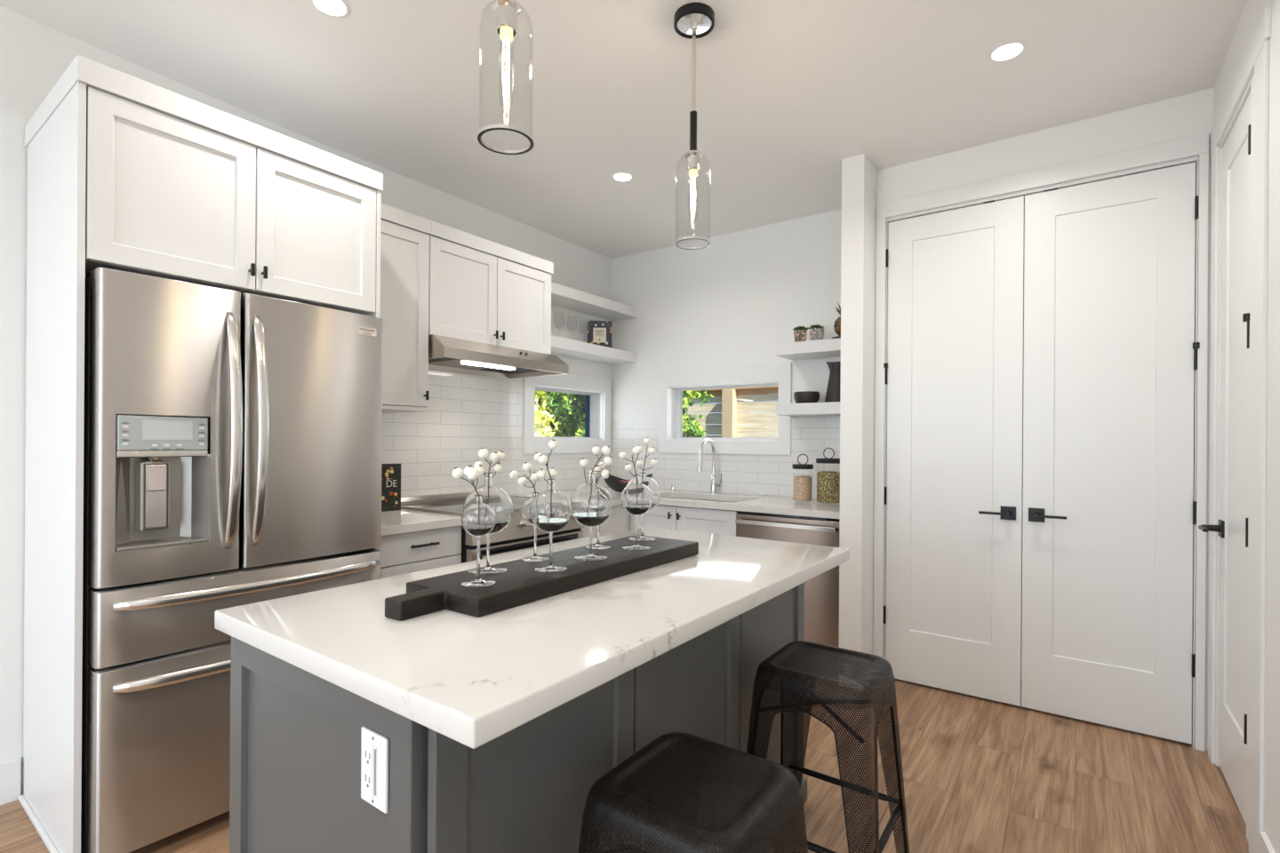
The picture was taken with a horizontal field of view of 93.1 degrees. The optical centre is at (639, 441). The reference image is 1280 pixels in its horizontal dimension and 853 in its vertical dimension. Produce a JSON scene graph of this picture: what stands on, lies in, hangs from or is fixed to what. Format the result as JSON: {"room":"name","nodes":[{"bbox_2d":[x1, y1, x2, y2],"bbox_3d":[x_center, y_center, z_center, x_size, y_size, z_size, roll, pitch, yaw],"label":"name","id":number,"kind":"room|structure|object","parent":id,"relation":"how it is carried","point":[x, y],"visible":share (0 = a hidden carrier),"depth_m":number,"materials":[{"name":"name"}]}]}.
{"room":"kitchen","nodes":[
{"label":"kitchen","id":0,"kind":"room"},
{"bbox_2d":[0,6,611,795],"bbox_3d":[-2.560,-0.126,1.750,0.200,2.740,7.840,0,0,36],"label":"wall","id":1,"kind":"structure","parent":0,"point":[36,55],"depth_m":2.13,"materials":[{"name":"white paint"}]},
{"bbox_2d":[0,758,20,805],"bbox_3d":[-3.443,1.168,0.355,0.015,0.140,4.355,0,0,36],"label":"baseboard","id":2,"kind":"structure","parent":1,"relation":"attached to","point":[10,771],"depth_m":2.10,"materials":[{"name":"white paint"}]},
{"bbox_2d":[380,203,431,413],"bbox_3d":[-1.347,-0.630,2.966,0.465,0.954,0.447,0,0,36],"label":"upper cabinet","id":3,"kind":"object","parent":1,"relation":"attached to","point":[404,236],"visible":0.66,"depth_m":2.92,"materials":[{"name":"white wood"}]},
{"bbox_2d":[428,220,553,354],"bbox_3d":[-0.958,-0.820,3.502,0.465,0.570,0.873,0,0,36],"label":"upper cabinet","id":4,"kind":"object","parent":1,"relation":"attached to","point":[482,290],"visible":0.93,"depth_m":3.33,"materials":[{"name":"white wood"}]},
{"bbox_2d":[381,369,610,496],"bbox_3d":[-0.951,-0.092,3.912,0.008,0.905,2.450,0,0,36],"label":"tile backsplash","id":5,"kind":"structure","parent":1,"relation":"attached to","point":[466,414],"depth_m":3.74,"materials":[{"name":"white tile"}]},
{"bbox_2d":[428,334,568,378],"bbox_3d":[-0.915,-0.475,3.492,0.536,0.118,0.896,0,0,36],"label":"range hood","id":6,"kind":"object","parent":1,"relation":"attached to","point":[445,354],"visible":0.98,"depth_m":3.40,"materials":[{"name":"silver metal"}]},
{"bbox_2d":[460,360,484,366],"bbox_3d":[-0.936,-0.438,3.397,0.050,0.014,0.130,0,0,36],"label":"lamp","id":7,"kind":"object","parent":6,"relation":"on","point":[468,363],"depth_m":3.37,"materials":[{"name":"white plastic"}]},
{"bbox_2d":[483,364,515,370],"bbox_3d":[-0.822,-0.437,3.555,0.050,0.014,0.200,0,0,36],"label":"lamp","id":8,"kind":"object","parent":6,"relation":"on","point":[495,366],"depth_m":3.53,"materials":[{"name":"white plastic"}]},
{"bbox_2d":[522,373,611,454],"bbox_3d":[-0.515,-0.210,4.504,0.020,0.593,0.947,0,0,36],"label":"trim","id":9,"kind":"structure","parent":1,"relation":"attached to","point":[531,445],"depth_m":4.43,"materials":[{"name":"white paint"}]},
{"bbox_2d":[534,384,603,439],"bbox_3d":[-0.580,-0.205,4.559,0.150,0.376,0.768,0,0,36],"label":"window","id":10,"kind":"structure","parent":1,"relation":"in","point":[594,400],"depth_m":4.84,"materials":[{"name":"white paint"}]},
{"bbox_2d":[551,281,636,320],"bbox_3d":[-0.458,-1.016,4.376,0.253,0.072,1.126,0,0,36],"label":"floating shelf","id":11,"kind":"object","parent":1,"relation":"attached to","point":[562,296],"visible":0.56,"depth_m":4.39,"materials":[{"name":"white wood"}]},
{"bbox_2d":[551,335,636,364],"bbox_3d":[-0.461,-0.663,4.376,0.253,0.073,1.126,0,0,36],"label":"floating shelf","id":12,"kind":"object","parent":1,"relation":"attached to","point":[562,347],"visible":0.56,"depth_m":4.38,"materials":[{"name":"white wood"}]},
{"bbox_2d":[587,320,612,347],"bbox_3d":[-0.301,-0.801,4.537,0.184,0.205,0.026,0,0,-2],"label":"book","id":13,"kind":"object","parent":12,"relation":"on","point":[599,332],"visible":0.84,"depth_m":4.53,"materials":[{"name":"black paper"}]},
{"bbox_2d":[0,0,1247,258],"bbox_3d":[0.343,-1.526,-0.308,7.300,0.100,8.090,0,0,36],"label":"ceiling","id":14,"kind":"structure","parent":0,"point":[788,91],"depth_m":2.48,"materials":[{"name":"white paint"}]},
{"bbox_2d":[308,0,351,17],"bbox_3d":[-1.053,-1.483,2.059,0.132,0.004,0.132,0,0,36],"label":"recessed light","id":15,"kind":"object","parent":14,"relation":"in","point":[331,8],"visible":1,"depth_m":2.07,"materials":[{"name":"white plastic"}]},
{"bbox_2d":[477,0,534,154],"bbox_3d":[-0.306,-1.084,1.394,0.140,0.791,0.140,0,0,36],"label":"pendant light","id":16,"kind":"object","parent":14,"relation":"hanging from","point":[507,12],"visible":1,"depth_m":1.38,"materials":[{"name":"clear glass"}]},
{"bbox_2d":[493,0,519,37],"bbox_3d":[-0.307,-0.973,1.394,0.062,0.062,0.062,0,0,36],"label":"socket","id":17,"kind":"object","parent":16,"relation":"attached to","point":[507,12],"depth_m":1.38,"materials":[{"name":"silver metal"}]},
{"bbox_2d":[610,171,634,182],"bbox_3d":[-0.097,-1.477,3.384,0.132,0.004,0.132,0,0,36],"label":"recessed light","id":18,"kind":"object","parent":14,"relation":"in","point":[620,176],"visible":1,"depth_m":3.38,"materials":[{"name":"white paint"}]},
{"bbox_2d":[673,2,714,249],"bbox_3d":[0.186,-1.081,2.106,0.140,0.791,0.140,0,0,36],"label":"pendant light","id":19,"kind":"object","parent":14,"relation":"hanging from","point":[692,20],"visible":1,"depth_m":2.10,"materials":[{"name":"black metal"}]},
{"bbox_2d":[684,150,702,173],"bbox_3d":[0.185,-0.970,2.106,0.062,0.062,0.062,0,0,36],"label":"socket","id":20,"kind":"object","parent":19,"relation":"attached to","point":[692,157],"depth_m":2.09,"materials":[{"name":"silver metal"}]},
{"bbox_2d":[986,40,1027,62],"bbox_3d":[1.381,-1.466,2.281,0.132,0.004,0.132,0,0,36],"label":"recessed light","id":21,"kind":"object","parent":14,"relation":"in","point":[1010,50],"visible":1,"depth_m":2.27,"materials":[{"name":"white"}]},
{"bbox_2d":[0,672,1248,852],"bbox_3d":[0.324,1.314,-0.308,7.300,0.100,8.090,0,0,36],"label":"floor","id":22,"kind":"structure","parent":0,"point":[980,775],"depth_m":2.20,"materials":[{"name":"brown wood"}]},
{"bbox_2d":[18,55,383,852],"bbox_3d":[-1.605,0.075,2.294,0.711,2.352,0.945,0,0,36],"label":"refrigerator surround","id":23,"kind":"object","parent":22,"relation":"on","point":[126,172],"visible":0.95,"depth_m":1.93,"materials":[{"name":"white wood"}]},
{"bbox_2d":[80,267,382,852],"bbox_3d":[-1.537,0.374,2.252,0.796,1.750,0.871,0,0,36],"label":"refrigerator","id":24,"kind":"object","parent":22,"relation":"on","point":[233,439],"visible":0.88,"depth_m":1.90,"materials":[{"name":"grey metal"}]},
{"bbox_2d":[378,525,461,578],"bbox_3d":[-1.247,0.822,2.894,0.709,0.862,0.459,0,0,36],"label":"base cabinet","id":25,"kind":"object","parent":22,"relation":"on","point":[406,553],"visible":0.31,"depth_m":2.71,"materials":[{"name":"white wood"}]},
{"bbox_2d":[381,509,462,535],"bbox_3d":[-1.241,0.372,2.893,0.718,0.037,0.460,0,0,36],"label":"countertop","id":26,"kind":"structure","parent":25,"relation":"on","point":[403,521],"depth_m":2.75,"materials":[{"name":"white stone"}]},
{"bbox_2d":[381,464,400,511],"bbox_3d":[-1.304,0.233,3.057,0.033,0.240,0.203,0,0,36],"label":"cookbook","id":27,"kind":"object","parent":26,"relation":"on","point":[390,473],"visible":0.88,"depth_m":3.08,"materials":[{"name":"black paper"}]},
{"bbox_2d":[381,467,397,508],"bbox_3d":[-1.297,0.232,3.043,0.002,0.202,0.175,0,0,36],"label":"art","id":28,"kind":"object","parent":27,"relation":"attached to","point":[388,475],"depth_m":3.08},
{"bbox_2d":[400,491,589,563],"bbox_3d":[-0.834,0.759,3.382,0.804,0.895,0.807,0,0,36],"label":"range","id":29,"kind":"object","parent":22,"relation":"on","point":[518,536],"visible":0.24,"depth_m":3.14,"materials":[{"name":"silver metal"}]},
{"bbox_2d":[400,495,531,516],"bbox_3d":[-0.859,0.352,3.402,0.708,0.019,0.807,0,0,36],"label":"cooktop","id":30,"kind":"object","parent":29,"relation":"in","point":[445,505],"depth_m":3.31,"materials":[{"name":"silver metal"}]},
{"bbox_2d":[229,583,807,852],"bbox_3d":[-0.142,0.832,1.718,0.700,0.858,1.547,0,0,36],"label":"kitchen island","id":31,"kind":"object","parent":22,"relation":"on","point":[296,734],"visible":0.44,"depth_m":1.16,"materials":[{"name":"grey paint"}]},
{"bbox_2d":[360,726,388,814],"bbox_3d":[-0.423,0.521,0.964,0.072,0.116,0.008,0,0,36],"label":"electrical outlet","id":32,"kind":"object","parent":31,"relation":"attached to","point":[374,753],"visible":1,"depth_m":0.96,"materials":[{"name":"white plastic"}]},
{"bbox_2d":[363,737,376,798],"bbox_3d":[-0.429,0.521,0.966,0.035,0.088,0.002,0,0,36],"label":"receptacle","id":33,"kind":"object","parent":32,"relation":"attached to","point":[370,744],"depth_m":0.96,"materials":[{"name":"white plastic"}]},
{"bbox_2d":[214,527,849,749],"bbox_3d":[-0.089,0.381,1.680,0.843,0.040,1.600,0,0,36],"label":"island countertop","id":34,"kind":"structure","parent":31,"relation":"on","point":[471,681],"depth_m":1.16,"materials":[{"name":"white stone"}]},
{"bbox_2d":[384,535,698,621],"bbox_3d":[-0.202,0.340,1.617,0.247,0.040,0.998,0,0,36],"label":"serving board","id":35,"kind":"object","parent":34,"relation":"on","point":[521,584],"visible":0.92,"depth_m":1.42,"materials":[{"name":"black wood"}]},
{"bbox_2d":[461,495,495,587],"bbox_3d":[-0.363,0.219,1.362,0.076,0.198,0.076,0,0,36],"label":"vase","id":36,"kind":"object","parent":35,"relation":"on","point":[478,519],"visible":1,"depth_m":1.34,"materials":[{"name":"clear glass"}]},
{"bbox_2d":[452,464,484,495],"bbox_3d":[-0.383,0.119,1.346,0.069,0.138,0.038,0,0,-9],"label":"sprig","id":37,"kind":"object","parent":36,"relation":"on","point":[472,473],"visible":0.96,"depth_m":1.34,"materials":[{"name":"white plant"}]},
{"bbox_2d":[461,495,495,536],"bbox_3d":[-0.362,0.166,1.362,0.076,0.092,0.076,0,0,36],"label":"bowl","id":38,"kind":"object","parent":36,"relation":"on","point":[478,519],"depth_m":1.34,"materials":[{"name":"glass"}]},
{"bbox_2d":[463,472,513,575],"bbox_3d":[-0.373,0.198,1.492,0.121,0.241,0.121,0,0,36],"label":"vase","id":39,"kind":"object","parent":35,"relation":"on","point":[495,497],"visible":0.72,"depth_m":1.47,"materials":[{"name":"clear glass"}]},
{"bbox_2d":[463,472,513,535],"bbox_3d":[-0.373,0.153,1.492,0.121,0.151,0.121,0,0,36],"label":"bowl","id":40,"kind":"object","parent":39,"relation":"on","point":[495,497],"depth_m":1.46,"materials":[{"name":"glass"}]},
{"bbox_2d":[473,448,505,477],"bbox_3d":[-0.369,0.102,1.498,0.073,0.176,0.065,0,0,-27],"label":"sprig","id":41,"kind":"object","parent":39,"relation":"on","point":[483,453],"visible":0.88,"depth_m":1.49,"materials":[{"name":"white plant"}]},
{"bbox_2d":[520,492,548,561],"bbox_3d":[-0.283,0.228,1.641,0.078,0.182,0.078,0,0,36],"label":"vase","id":42,"kind":"object","parent":35,"relation":"on","point":[525,508],"visible":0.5,"depth_m":1.62,"materials":[{"name":"clear glass"}]},
{"bbox_2d":[509,462,539,492],"bbox_3d":[-0.310,0.128,1.635,0.083,0.148,0.042,0,0,3],"label":"sprig","id":43,"kind":"object","parent":42,"relation":"on","point":[526,467],"visible":0.93,"depth_m":1.62,"materials":[{"name":"white plant"}]},
{"bbox_2d":[520,492,538,525],"bbox_3d":[-0.283,0.182,1.641,0.078,0.090,0.078,0,0,36],"label":"bowl","id":44,"kind":"object","parent":42,"relation":"on","point":[525,508],"depth_m":1.62,"materials":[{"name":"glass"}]},
{"bbox_2d":[529,479,572,572],"bbox_3d":[-0.223,0.206,1.518,0.106,0.226,0.106,0,0,36],"label":"vase","id":45,"kind":"object","parent":35,"relation":"on","point":[550,511],"visible":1,"depth_m":1.48,"materials":[{"name":"clear glass"}]},
{"bbox_2d":[534,440,557,481],"bbox_3d":[-0.237,0.092,1.519,0.057,0.199,0.072,0,0,-11],"label":"sprig","id":46,"kind":"object","parent":45,"relation":"on","point":[542,460],"visible":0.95,"depth_m":1.52,"materials":[{"name":"white plant"}]},
{"bbox_2d":[529,479,572,532],"bbox_3d":[-0.223,0.160,1.518,0.106,0.133,0.106,0,0,36],"label":"bowl","id":47,"kind":"object","parent":45,"relation":"on","point":[550,511],"depth_m":1.48,"materials":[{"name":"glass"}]},
{"bbox_2d":[569,472,612,560],"bbox_3d":[-0.135,0.203,1.672,0.120,0.233,0.120,0,0,36],"label":"vase","id":48,"kind":"object","parent":35,"relation":"on","point":[591,502],"visible":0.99,"depth_m":1.63,"materials":[{"name":"clear glass"}]},
{"bbox_2d":[569,472,612,527],"bbox_3d":[-0.135,0.160,1.672,0.120,0.147,0.120,0,0,36],"label":"bowl","id":49,"kind":"object","parent":48,"relation":"on","point":[591,503],"depth_m":1.63,"materials":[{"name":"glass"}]},
{"bbox_2d":[579,445,612,483],"bbox_3d":[-0.119,0.102,1.678,0.093,0.186,0.050,0,0,20],"label":"sprig","id":50,"kind":"object","parent":48,"relation":"on","point":[605,450],"visible":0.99,"depth_m":1.67,"materials":[{"name":"white plant"}]},
{"bbox_2d":[585,525,610,549],"bbox_3d":[-0.126,0.229,1.834,0.076,0.182,0.076,0,0,36],"label":"vase","id":51,"kind":"object","parent":35,"relation":"on","point":[597,546],"visible":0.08,"depth_m":1.83,"materials":[{"name":"clear glass"}]},
{"bbox_2d":[589,461,606,484],"bbox_3d":[-0.133,0.126,1.837,0.039,0.137,0.071,0,0,36],"label":"sprig","id":52,"kind":"object","parent":51,"relation":"on","point":[601,468],"visible":0.59,"depth_m":1.84,"materials":[{"name":"white plant"}]},
{"bbox_2d":[620,474,653,550],"bbox_3d":[-0.010,0.210,1.830,0.098,0.220,0.098,0,0,36],"label":"vase","id":53,"kind":"object","parent":35,"relation":"on","point":[636,499],"visible":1,"depth_m":1.80,"materials":[{"name":"clear glass"}]},
{"bbox_2d":[618,445,642,476],"bbox_3d":[-0.028,0.099,1.833,0.066,0.182,0.050,0,0,-26],"label":"sprig","id":54,"kind":"object","parent":53,"relation":"on","point":[637,450],"visible":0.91,"depth_m":1.83,"materials":[{"name":"white plant"}]},
{"bbox_2d":[625,472,660,541],"bbox_3d":[0.008,0.212,1.997,0.120,0.218,0.120,0,0,36],"label":"vase","id":55,"kind":"object","parent":35,"relation":"on","point":[651,484],"visible":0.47,"depth_m":1.97,"materials":[{"name":"clear glass"}]},
{"bbox_2d":[625,472,660,511],"bbox_3d":[0.009,0.168,1.997,0.120,0.130,0.120,0,0,36],"label":"bowl","id":56,"kind":"object","parent":55,"relation":"on","point":[650,483],"depth_m":1.97,"materials":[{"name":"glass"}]},
{"bbox_2d":[635,438,657,472],"bbox_3d":[0.027,0.089,2.009,0.081,0.211,0.066,0,0,36],"label":"sprig","id":57,"kind":"object","parent":55,"relation":"on","point":[647,441],"visible":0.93,"depth_m":2.00,"materials":[{"name":"white plant"}]},
{"bbox_2d":[581,504,630,537],"bbox_3d":[-0.312,0.829,4.219,0.675,0.862,1.156,0,0,36],"label":"base cabinet","id":58,"kind":"object","parent":22,"relation":"on","point":[619,520],"visible":0.03,"depth_m":3.85,"materials":[{"name":"white wood"}]},
{"bbox_2d":[512,486,839,519],"bbox_3d":[0.252,0.382,3.821,2.052,0.037,1.169,0,0,36],"label":"countertop","id":59,"kind":"structure","parent":58,"relation":"on","point":[745,503],"depth_m":3.67,"materials":[{"name":"white stone"}]},
{"bbox_2d":[603,473,652,492],"bbox_3d":[-0.088,0.288,4.255,0.324,0.137,0.261,0,0,36],"label":"fruit bowl","id":60,"kind":"object","parent":59,"relation":"on","point":[614,483],"visible":0.38,"depth_m":4.18,"materials":[{"name":"black"}]},
{"bbox_2d":[670,483,676,491],"bbox_3d":[0.244,0.336,4.441,0.044,0.056,0.044,0,0,36],"label":"air gap","id":61,"kind":"object","parent":59,"relation":"on","point":[673,485],"visible":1,"depth_m":4.43,"materials":[{"name":"silver metal"}]},
{"bbox_2d":[662,497,735,511],"bbox_3d":[0.391,0.493,4.001,0.739,0.180,0.404,0,0,36],"label":"sink","id":62,"kind":"object","parent":59,"relation":"in","point":[671,498],"visible":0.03,"depth_m":4.14,"materials":[{"name":"silver metal"}]},
{"bbox_2d":[696,439,722,494],"bbox_3d":[0.482,0.172,4.166,0.098,0.388,0.240,0,0,36],"label":"faucet","id":63,"kind":"object","parent":59,"relation":"on","point":[714,485],"visible":1,"depth_m":4.23,"materials":[{"name":"silver metal"}]},
{"bbox_2d":[792,454,813,501],"bbox_3d":[0.983,0.221,3.662,0.122,0.295,0.122,0,0,36],"label":"storage jar","id":64,"kind":"object","parent":59,"relation":"on","point":[802,484],"visible":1,"depth_m":3.62,"materials":[{"name":"clear glass"}]},
{"bbox_2d":[816,448,839,503],"bbox_3d":[1.119,0.203,3.594,0.146,0.333,0.146,0,0,36],"label":"storage jar","id":65,"kind":"object","parent":59,"relation":"on","point":[828,482],"visible":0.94,"depth_m":3.54,"materials":[{"name":"clear glass"}]},
{"bbox_2d":[629,504,736,536],"bbox_3d":[0.415,0.834,4.014,0.786,0.862,0.638,0,0,36],"label":"base cabinet","id":66,"kind":"object","parent":22,"relation":"on","point":[670,517],"visible":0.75,"depth_m":3.74,"materials":[{"name":"white wood"}]},
{"bbox_2d":[578,732,807,852],"bbox_3d":[0.097,0.933,1.088,0.390,0.660,0.390,0,0,36],"label":"bar stool","id":67,"kind":"object","parent":22,"relation":"on","point":[723,757],"visible":1,"depth_m":1.04,"materials":[{"name":"black metal"}]},
{"bbox_2d":[735,511,839,677],"bbox_3d":[0.964,0.838,3.581,0.607,0.861,0.658,0,0,36],"label":"dishwasher","id":68,"kind":"object","parent":22,"relation":"on","point":[821,592],"visible":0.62,"depth_m":3.26,"materials":[{"name":"silver metal"}]},
{"bbox_2d":[736,640,909,852],"bbox_3d":[0.509,0.935,1.675,0.390,0.660,0.390,0,0,36],"label":"bar stool","id":69,"kind":"object","parent":22,"relation":"on","point":[822,653],"visible":0.8,"depth_m":1.60,"materials":[{"name":"black metal"}]},
{"bbox_2d":[610,208,1024,627],"bbox_3d":[1.238,-0.099,3.935,3.800,2.740,0.150,0,0,36],"label":"wall","id":70,"kind":"structure","parent":0,"point":[729,302],"depth_m":4.30,"materials":[{"name":"white paint"}]},
{"bbox_2d":[668,381,778,440],"bbox_3d":[0.620,-0.210,4.382,0.883,0.398,0.150,0,0,36],"label":"window","id":71,"kind":"structure","parent":70,"relation":"in","point":[676,393],"depth_m":4.58,"materials":[{"name":"white paint"}]},
{"bbox_2d":[610,416,839,499],"bbox_3d":[0.599,0.104,4.298,2.054,0.535,0.008,0,0,36],"label":"tile backsplash","id":72,"kind":"structure","parent":70,"relation":"attached to","point":[772,476],"depth_m":4.24,"materials":[{"name":"white tile"}]},
{"bbox_2d":[658,362,791,455],"bbox_3d":[0.575,-0.221,4.310,1.045,0.613,0.020,0,0,36],"label":"trim","id":73,"kind":"structure","parent":70,"relation":"attached to","point":[781,372],"depth_m":4.25,"materials":[{"name":"white paint"}]},
{"bbox_2d":[775,401,839,416],"bbox_3d":[1.139,-0.199,3.741,0.526,0.069,0.279,0,0,36],"label":"floating shelf","id":74,"kind":"object","parent":70,"relation":"attached to","point":[809,409],"visible":0.56,"depth_m":3.67,"materials":[{"name":"white wood"}]},
{"bbox_2d":[793,391,819,403],"bbox_3d":[1.044,-0.272,3.799,0.160,0.075,0.160,0,0,36],"label":"bowl","id":75,"kind":"object","parent":74,"relation":"on","point":[805,396],"visible":0.77,"depth_m":3.73,"materials":[{"name":"black ceramic"}]},
{"bbox_2d":[824,361,840,402],"bbox_3d":[1.201,-0.362,3.686,0.144,0.258,0.144,0,0,36],"label":"pitcher","id":76,"kind":"object","parent":74,"relation":"on","point":[833,389],"visible":0.59,"depth_m":3.64,"materials":[{"name":"black ceramic"}]},
{"bbox_2d":[776,337,840,360],"bbox_3d":[1.142,-0.572,3.741,0.526,0.072,0.279,0,0,36],"label":"floating shelf","id":77,"kind":"object","parent":70,"relation":"attached to","point":[830,348],"visible":0.56,"depth_m":3.69,"materials":[{"name":"white wood"}]},
{"bbox_2d":[792,325,808,342],"bbox_3d":[1.001,-0.666,3.776,0.103,0.114,0.102,0,0,5],"label":"potted succulent","id":78,"kind":"object","parent":77,"relation":"on","point":[799,332],"visible":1,"depth_m":3.75,"materials":[{"name":"brown stone"}]},
{"bbox_2d":[808,324,823,340],"bbox_3d":[1.079,-0.666,3.716,0.096,0.113,0.093,0,0,24],"label":"potted succulent","id":79,"kind":"object","parent":77,"relation":"on","point":[816,332],"visible":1,"depth_m":3.69,"materials":[{"name":"grey stone"}]},
{"bbox_2d":[832,302,840,338],"bbox_3d":[1.212,-0.717,3.594,0.150,0.218,0.150,0,0,36],"label":"ornament","id":80,"kind":"object","parent":77,"relation":"on","point":[837,323],"visible":0.17,"depth_m":3.57,"materials":[{"name":"brown"}]},
{"bbox_2d":[838,153,877,689],"bbox_3d":[1.285,-0.099,3.396,0.113,2.740,0.670,0,0,36],"label":"wall partition","id":81,"kind":"structure","parent":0,"point":[859,175],"depth_m":3.13,"materials":[{"name":"white paint"}]},
{"bbox_2d":[876,88,1214,751],"bbox_3d":[1.852,-0.095,2.943,1.338,2.740,0.120,0,0,36],"label":"wall","id":82,"kind":"structure","parent":0,"point":[1191,114],"depth_m":2.77,"materials":[{"name":"white paint"}]},
{"bbox_2d":[883,195,1024,706],"bbox_3d":[1.559,0.041,3.062,0.630,2.440,0.105,0,0,36],"label":"door","id":83,"kind":"structure","parent":82,"relation":"in","point":[954,367],"depth_m":3.06,"materials":[{"name":"white paint"}]},
{"bbox_2d":[872,132,1209,751],"bbox_3d":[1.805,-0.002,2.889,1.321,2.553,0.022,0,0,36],"label":"trim","id":84,"kind":"structure","parent":82,"relation":"attached to","point":[1198,145],"depth_m":2.71,"materials":[{"name":"white paint"}]},
{"bbox_2d":[1021,162,1199,744],"bbox_3d":[2.067,0.044,2.695,0.619,2.440,0.105,0,0,36],"label":"door","id":85,"kind":"structure","parent":82,"relation":"in","point":[1109,507],"depth_m":2.70,"materials":[{"name":"white paint"}]},
{"bbox_2d":[1213,0,1279,852],"bbox_3d":[1.147,-0.100,0.720,0.120,2.740,4.310,0,0,36],"label":"wall","id":86,"kind":"structure","parent":0,"point":[1253,10],"depth_m":1.74,"materials":[{"name":"white paint"}]},
{"bbox_2d":[1198,91,1250,824],"bbox_3d":[2.112,0.054,2.174,0.110,2.422,0.538,0,0,36],"label":"door","id":87,"kind":"structure","parent":86,"relation":"in","point":[1232,528],"depth_m":2.19,"materials":[{"name":"white paint"}]},
{"bbox_2d":[1207,6,1271,852],"bbox_3d":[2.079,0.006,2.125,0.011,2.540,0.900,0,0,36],"label":"trim","id":88,"kind":"structure","parent":86,"relation":"attached to","point":[1256,60],"depth_m":1.84,"materials":[{"name":"white paint"}]},
{"bbox_2d":[1258,831,1274,852],"bbox_3d":[0.817,1.198,0.388,0.012,0.140,3.395,0,0,36],"label":"baseboard","id":89,"kind":"structure","parent":86,"relation":"attached to","point":[1265,845],"depth_m":1.73,"materials":[{"name":"white paint"}]},
{"label":"outside","id":90,"kind":"structure","parent":0,"visible":0},
{"bbox_3d":[-3.490,1.563,8.678,12.200,0.050,14.000,0,0,36],"label":"ground","id":91,"kind":"structure","parent":90,"visible":0},
{"bbox_2d":[534,390,585,437],"bbox_3d":[-1.744,-0.557,12.908,4.749,4.218,3.349,0,0,5],"label":"tree","id":92,"kind":"object","parent":91,"relation":"on","point":[542,419],"visible":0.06,"depth_m":12.31,"materials":[{"name":"yellow plant"}]},
{"bbox_2d":[544,391,585,437],"bbox_3d":[-0.663,-0.412,8.757,1.486,3.941,1.934,0,0,-11],"label":"tree","id":93,"kind":"object","parent":91,"relation":"on","point":[563,404],"visible":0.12,"depth_m":8.91,"materials":[{"name":"green plant"}]},
{"bbox_2d":[682,390,714,437],"bbox_3d":[0.410,0.387,5.845,0.677,2.357,0.605,0,0,36],"label":"shrub","id":94,"kind":"object","parent":91,"relation":"on","point":[691,428],"visible":0.27,"depth_m":5.72,"materials":[{"name":"green plant"}]},
{"bbox_2d":[683,386,778,437],"bbox_3d":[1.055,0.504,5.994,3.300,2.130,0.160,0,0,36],"label":"house","id":95,"kind":"structure","parent":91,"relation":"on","point":[764,422],"depth_m":6.03,"materials":[{"name":"brown wood"}]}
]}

